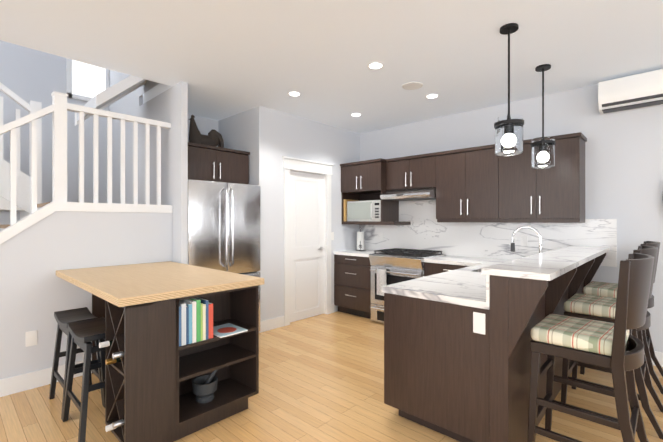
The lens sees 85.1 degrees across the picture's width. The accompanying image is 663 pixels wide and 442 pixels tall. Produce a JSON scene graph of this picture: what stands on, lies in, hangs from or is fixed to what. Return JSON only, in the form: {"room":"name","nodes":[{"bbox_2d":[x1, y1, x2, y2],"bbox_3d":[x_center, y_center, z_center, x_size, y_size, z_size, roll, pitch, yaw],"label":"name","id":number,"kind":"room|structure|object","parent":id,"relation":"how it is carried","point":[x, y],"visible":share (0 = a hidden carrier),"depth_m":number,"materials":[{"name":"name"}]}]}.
{"room":"kitchen","nodes":[
{"label":"kitchen","id":0,"kind":"room"},
{"bbox_2d":[0,76,172,378],"bbox_3d":[-4.576,-0.777,2.245,2.152,4.487,6.228,0,0,43],"label":"wall","id":1,"kind":"structure","parent":0,"point":[41,243],"depth_m":3.16,"materials":[{"name":"white paint"}]},
{"bbox_2d":[25,330,36,346],"bbox_3d":[-2.453,0.960,2.954,0.007,0.120,0.075,0,0,43],"label":"outlet","id":2,"kind":"object","parent":1,"relation":"attached to","point":[30,338],"depth_m":2.95,"materials":[{"name":"white plastic"}]},
{"bbox_2d":[0,358,91,396],"bbox_3d":[-3.793,1.304,1.515,0.016,0.135,6.227,0,0,43],"label":"baseboard","id":3,"kind":"structure","parent":1,"relation":"attached to","point":[22,382],"depth_m":2.94,"materials":[{"name":"white wood"}]},
{"bbox_2d":[139,81,190,263],"bbox_3d":[-1.919,-0.021,4.072,1.160,2.780,0.065,0,0,43],"label":"wall","id":4,"kind":"structure","parent":0,"point":[170,105],"depth_m":3.79,"materials":[{"name":"white paint"}]},
{"bbox_2d":[0,40,359,320],"bbox_3d":[-3.558,-1.380,3.328,2.400,5.500,9.200,0,0,43],"label":"wall","id":5,"kind":"structure","parent":0,"point":[27,75],"depth_m":4.71,"materials":[{"name":"white paint"}]},
{"bbox_2d":[66,58,108,101],"bbox_3d":[-3.401,-2.382,5.058,0.024,1.420,0.505,0,0,43],"label":"window","id":6,"kind":"structure","parent":5,"relation":"in","point":[86,82],"depth_m":5.02,"materials":[{"name":"white glass"}]},
{"bbox_2d":[188,142,249,183],"bbox_3d":[-1.558,-0.662,4.409,0.648,0.402,0.908,0,0,43],"label":"upper cabinet","id":7,"kind":"object","parent":5,"relation":"attached to","point":[213,163],"visible":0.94,"depth_m":4.21,"materials":[{"name":"brown wood"}]},
{"bbox_2d":[188,115,223,147],"bbox_3d":[-1.535,-1.065,4.424,0.122,0.399,0.445,0,0,43],"label":"rooster","id":8,"kind":"object","parent":7,"relation":"on","point":[213,138],"visible":0.79,"depth_m":4.34,"materials":[{"name":"black ceramic"}]},
{"bbox_2d":[259,316,283,332],"bbox_3d":[-0.750,1.301,4.567,0.014,0.135,0.383,0,0,43],"label":"baseboard","id":9,"kind":"structure","parent":5,"relation":"attached to","point":[277,322],"depth_m":4.55,"materials":[{"name":"white"}]},
{"bbox_2d":[282,156,333,325],"bbox_3d":[-0.349,0.264,5.066,0.158,2.208,0.950,0,0,43],"label":"door","id":10,"kind":"structure","parent":5,"relation":"attached to","point":[307,238],"depth_m":5.06,"materials":[{"name":"white wood"}]},
{"bbox_2d":[194,116,218,146],"bbox_3d":[-1.908,-0.021,4.846,0.120,2.780,1.030,0,0,43],"label":"wall","id":11,"kind":"structure","parent":0,"point":[205,125],"depth_m":4.96,"materials":[{"name":"white paint"}]},
{"bbox_2d":[219,108,253,184],"bbox_3d":[-1.243,-0.021,4.847,0.850,2.780,0.120,0,0,43],"label":"wall","id":12,"kind":"structure","parent":0,"point":[237,131],"depth_m":4.70,"materials":[{"name":"white paint"}]},
{"bbox_2d":[0,311,662,441],"bbox_3d":[-0.738,1.423,0.709,10.100,0.100,9.420,0,0,43],"label":"floor","id":13,"kind":"structure","parent":0,"point":[321,377],"depth_m":2.70,"materials":[{"name":"brown wood"}]},
{"bbox_2d":[49,307,103,418],"bbox_3d":[-1.921,1.038,2.738,0.470,0.664,0.280,0,0,43],"label":"stool","id":14,"kind":"object","parent":13,"relation":"on","point":[64,318],"visible":0.5,"depth_m":2.77,"materials":[{"name":"black paint"}]},
{"bbox_2d":[62,317,104,441],"bbox_3d":[-1.589,1.039,2.428,0.470,0.664,0.280,0,0,43],"label":"stool","id":15,"kind":"object","parent":13,"relation":"on","point":[84,333],"visible":0.62,"depth_m":2.40,"materials":[{"name":"black paint"}]},
{"bbox_2d":[56,261,263,441],"bbox_3d":[-1.420,0.895,2.861,1.636,0.950,0.965,0,0,43],"label":"island table","id":16,"kind":"object","parent":13,"relation":"on","point":[153,369],"visible":1,"depth_m":2.29,"materials":[{"name":"brown wood"}]},
{"bbox_2d":[192,369,217,402],"bbox_3d":[-0.882,1.134,2.533,0.172,0.222,0.181,0,0,43],"label":"mortar","id":17,"kind":"object","parent":16,"relation":"on","point":[204,388],"visible":0.98,"depth_m":2.48,"materials":[{"name":"grey stone"}]},
{"bbox_2d":[179,297,247,345],"bbox_3d":[-0.848,0.643,2.467,0.262,0.268,0.473,0,0,43],"label":"books","id":18,"kind":"object","parent":16,"relation":"on","point":[195,319],"visible":0.73,"depth_m":2.33,"materials":[{"name":"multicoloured paper"}]},
{"bbox_2d":[188,179,259,331],"bbox_3d":[-1.426,0.463,4.287,0.848,1.788,0.900,0,0,43],"label":"fridge","id":19,"kind":"object","parent":13,"relation":"on","point":[223,226],"visible":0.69,"depth_m":4.00,"materials":[{"name":"grey metal"}]},
{"bbox_2d":[369,248,445,322],"bbox_3d":[1.004,0.878,4.852,0.785,0.956,0.710,0,0,43],"label":"stove","id":20,"kind":"object","parent":13,"relation":"on","point":[392,266],"visible":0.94,"depth_m":4.71,"materials":[{"name":"silver metal"}]},
{"bbox_2d":[334,262,577,441],"bbox_3d":[1.226,0.935,3.450,1.436,0.869,2.488,0,0,43],"label":"base cabinet","id":21,"kind":"object","parent":13,"relation":"on","point":[460,373],"depth_m":2.23,"materials":[{"name":"brown wood"}]},
{"bbox_2d":[334,254,371,272],"bbox_3d":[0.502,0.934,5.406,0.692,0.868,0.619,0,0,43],"label":"drawer","id":22,"kind":"object","parent":21,"relation":"attached to","point":[342,263],"depth_m":5.20,"materials":[{"name":"brown wood"}]},
{"bbox_2d":[334,200,616,266],"bbox_3d":[1.444,0.102,4.512,3.287,0.793,0.638,0,0,43],"label":"backsplash","id":23,"kind":"structure","parent":21,"relation":"on","point":[415,207],"depth_m":5.09,"materials":[{"name":"stone"}]},
{"bbox_2d":[357,227,364,250],"bbox_3d":[0.462,0.278,5.636,0.175,0.358,0.150,0,0,43],"label":"paper towel holder","id":24,"kind":"object","parent":23,"relation":"on","point":[360,240],"visible":1,"depth_m":5.59,"materials":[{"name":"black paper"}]},
{"bbox_2d":[374,216,605,309],"bbox_3d":[1.571,0.240,3.081,1.050,0.520,2.490,0,0,43],"label":"countertop","id":25,"kind":"structure","parent":21,"relation":"on","point":[482,251],"depth_m":3.91,"materials":[{"name":"stone"}]},
{"bbox_2d":[510,226,541,252],"bbox_3d":[1.801,0.251,3.319,0.275,0.416,0.115,0,0,43],"label":"faucet","id":26,"kind":"object","parent":25,"relation":"on","point":[512,248],"visible":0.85,"depth_m":3.30,"materials":[{"name":"silver metal"}]},
{"bbox_2d":[527,253,653,441],"bbox_3d":[1.443,0.776,1.982,0.569,1.190,0.522,0,0,43],"label":"bar stool","id":27,"kind":"object","parent":13,"relation":"on","point":[616,347],"visible":1,"depth_m":1.87,"materials":[{"name":"black wood"}]},
{"bbox_2d":[561,245,662,438],"bbox_3d":[2.037,0.776,2.618,0.569,1.190,0.522,0,0,43],"label":"bar stool","id":28,"kind":"object","parent":13,"relation":"on","point":[594,307],"visible":0.46,"depth_m":2.56,"materials":[{"name":"black wood"}]},
{"bbox_2d":[580,241,662,393],"bbox_3d":[2.583,0.775,3.202,0.569,1.190,0.522,0,0,43],"label":"bar stool","id":29,"kind":"object","parent":13,"relation":"on","point":[605,289],"visible":0.38,"depth_m":3.12,"materials":[{"name":"black wood"}]},
{"bbox_2d":[0,0,662,133],"bbox_3d":[-0.216,-1.467,0.218,8.670,0.120,9.420,0,0,43],"label":"ceiling","id":30,"kind":"structure","parent":0,"point":[223,59],"depth_m":2.94,"materials":[{"name":"white paint"}]},
{"bbox_2d":[288,91,300,95],"bbox_3d":[-0.411,-1.407,4.000,0.149,0.007,0.149,0,0,19],"label":"recessed light","id":31,"kind":"object","parent":30,"relation":"in","point":[292,93],"depth_m":3.98,"materials":[{"name":"white"}]},
{"bbox_2d":[350,113,361,116],"bbox_3d":[0.326,-1.407,4.789,0.149,0.007,0.149,0,0,34],"label":"recessed light","id":32,"kind":"object","parent":30,"relation":"in","point":[353,114],"depth_m":4.77,"materials":[{"name":"white plastic"}]},
{"bbox_2d":[367,62,383,68],"bbox_3d":[0.399,-1.406,3.271,0.149,0.007,0.149,0,0,34],"label":"recessed light","id":33,"kind":"object","parent":30,"relation":"in","point":[373,65],"depth_m":3.26,"materials":[{"name":"white"}]},
{"bbox_2d":[402,82,422,89],"bbox_3d":[0.842,-1.405,3.760,0.209,0.009,0.209,0,0,-2],"label":"recessed light","id":34,"kind":"object","parent":30,"relation":"in","point":[406,86],"depth_m":3.74,"materials":[{"name":"white plastic"}]},
{"bbox_2d":[425,94,438,98],"bbox_3d":[1.136,-1.407,4.074,0.149,0.007,0.149,0,0,34],"label":"recessed light","id":35,"kind":"object","parent":30,"relation":"in","point":[430,96],"depth_m":4.07,"materials":[{"name":"white"}]},
{"bbox_2d":[494,23,523,155],"bbox_3d":[1.291,-0.948,2.629,0.198,0.918,0.198,0,0,43],"label":"pendant light","id":36,"kind":"object","parent":30,"relation":"hanging from","point":[508,134],"visible":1,"depth_m":2.57,"materials":[{"name":"clear glass"}]},
{"bbox_2d":[531,64,555,168],"bbox_3d":[1.933,-0.949,3.302,0.198,0.918,0.198,0,0,43],"label":"pendant light","id":37,"kind":"object","parent":30,"relation":"hanging from","point":[542,152],"visible":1,"depth_m":3.25,"materials":[{"name":"clear glass"}]},
{"bbox_2d":[360,84,662,351],"bbox_3d":[3.269,-0.020,3.327,7.820,2.780,0.120,0,0,43],"label":"wall","id":38,"kind":"structure","parent":0,"point":[624,168],"depth_m":3.71,"materials":[{"name":"white paint"}]},
{"bbox_2d":[340,159,379,223],"bbox_3d":[0.567,-0.407,5.435,0.746,0.920,0.451,0,0,43],"label":"upper cabinet","id":39,"kind":"object","parent":38,"relation":"attached to","point":[360,180],"depth_m":5.33,"materials":[{"name":"brown wood"}]},
{"bbox_2d":[344,199,380,220],"bbox_3d":[0.550,-0.163,5.418,0.680,0.338,0.418,0,0,43],"label":"microwave","id":40,"kind":"object","parent":39,"relation":"in","point":[358,210],"visible":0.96,"depth_m":5.28,"materials":[{"name":"grey"}]},
{"bbox_2d":[380,132,586,224],"bbox_3d":[1.673,-0.406,4.402,2.282,0.920,0.451,0,0,43],"label":"upper cabinet","id":41,"kind":"object","parent":38,"relation":"attached to","point":[485,183],"depth_m":4.09,"materials":[{"name":"brown wood"}]},
{"bbox_2d":[380,187,435,200],"bbox_3d":[1.112,-0.360,4.914,0.746,0.136,0.499,0,0,43],"label":"range hood","id":42,"kind":"object","parent":41,"relation":"attached to","point":[414,194],"visible":0.9,"depth_m":4.74,"materials":[{"name":"silver metal"}]},
{"bbox_2d":[509,235,515,244],"bbox_3d":[2.141,0.225,4.272,0.075,0.120,0.007,0,0,43],"label":"outlet","id":43,"kind":"object","parent":38,"relation":"attached to","point":[510,236],"depth_m":4.29,"materials":[{"name":"white plastic"}]},
{"bbox_2d":[598,69,662,114],"bbox_3d":[3.005,-1.231,3.335,0.860,0.298,0.222,0,0,43],"label":"air conditioner unit","id":44,"kind":"object","parent":38,"relation":"attached to","point":[638,91],"visible":1,"depth_m":3.39,"materials":[{"name":"white plastic"}]},
{"bbox_2d":[651,351,662,366],"bbox_3d":[4.345,1.304,2.231,4.550,0.135,0.014,0,0,43],"label":"baseboard","id":45,"kind":"structure","parent":38,"relation":"attached to","point":[659,355],"depth_m":3.40,"materials":[{"name":"white"}]}
]}

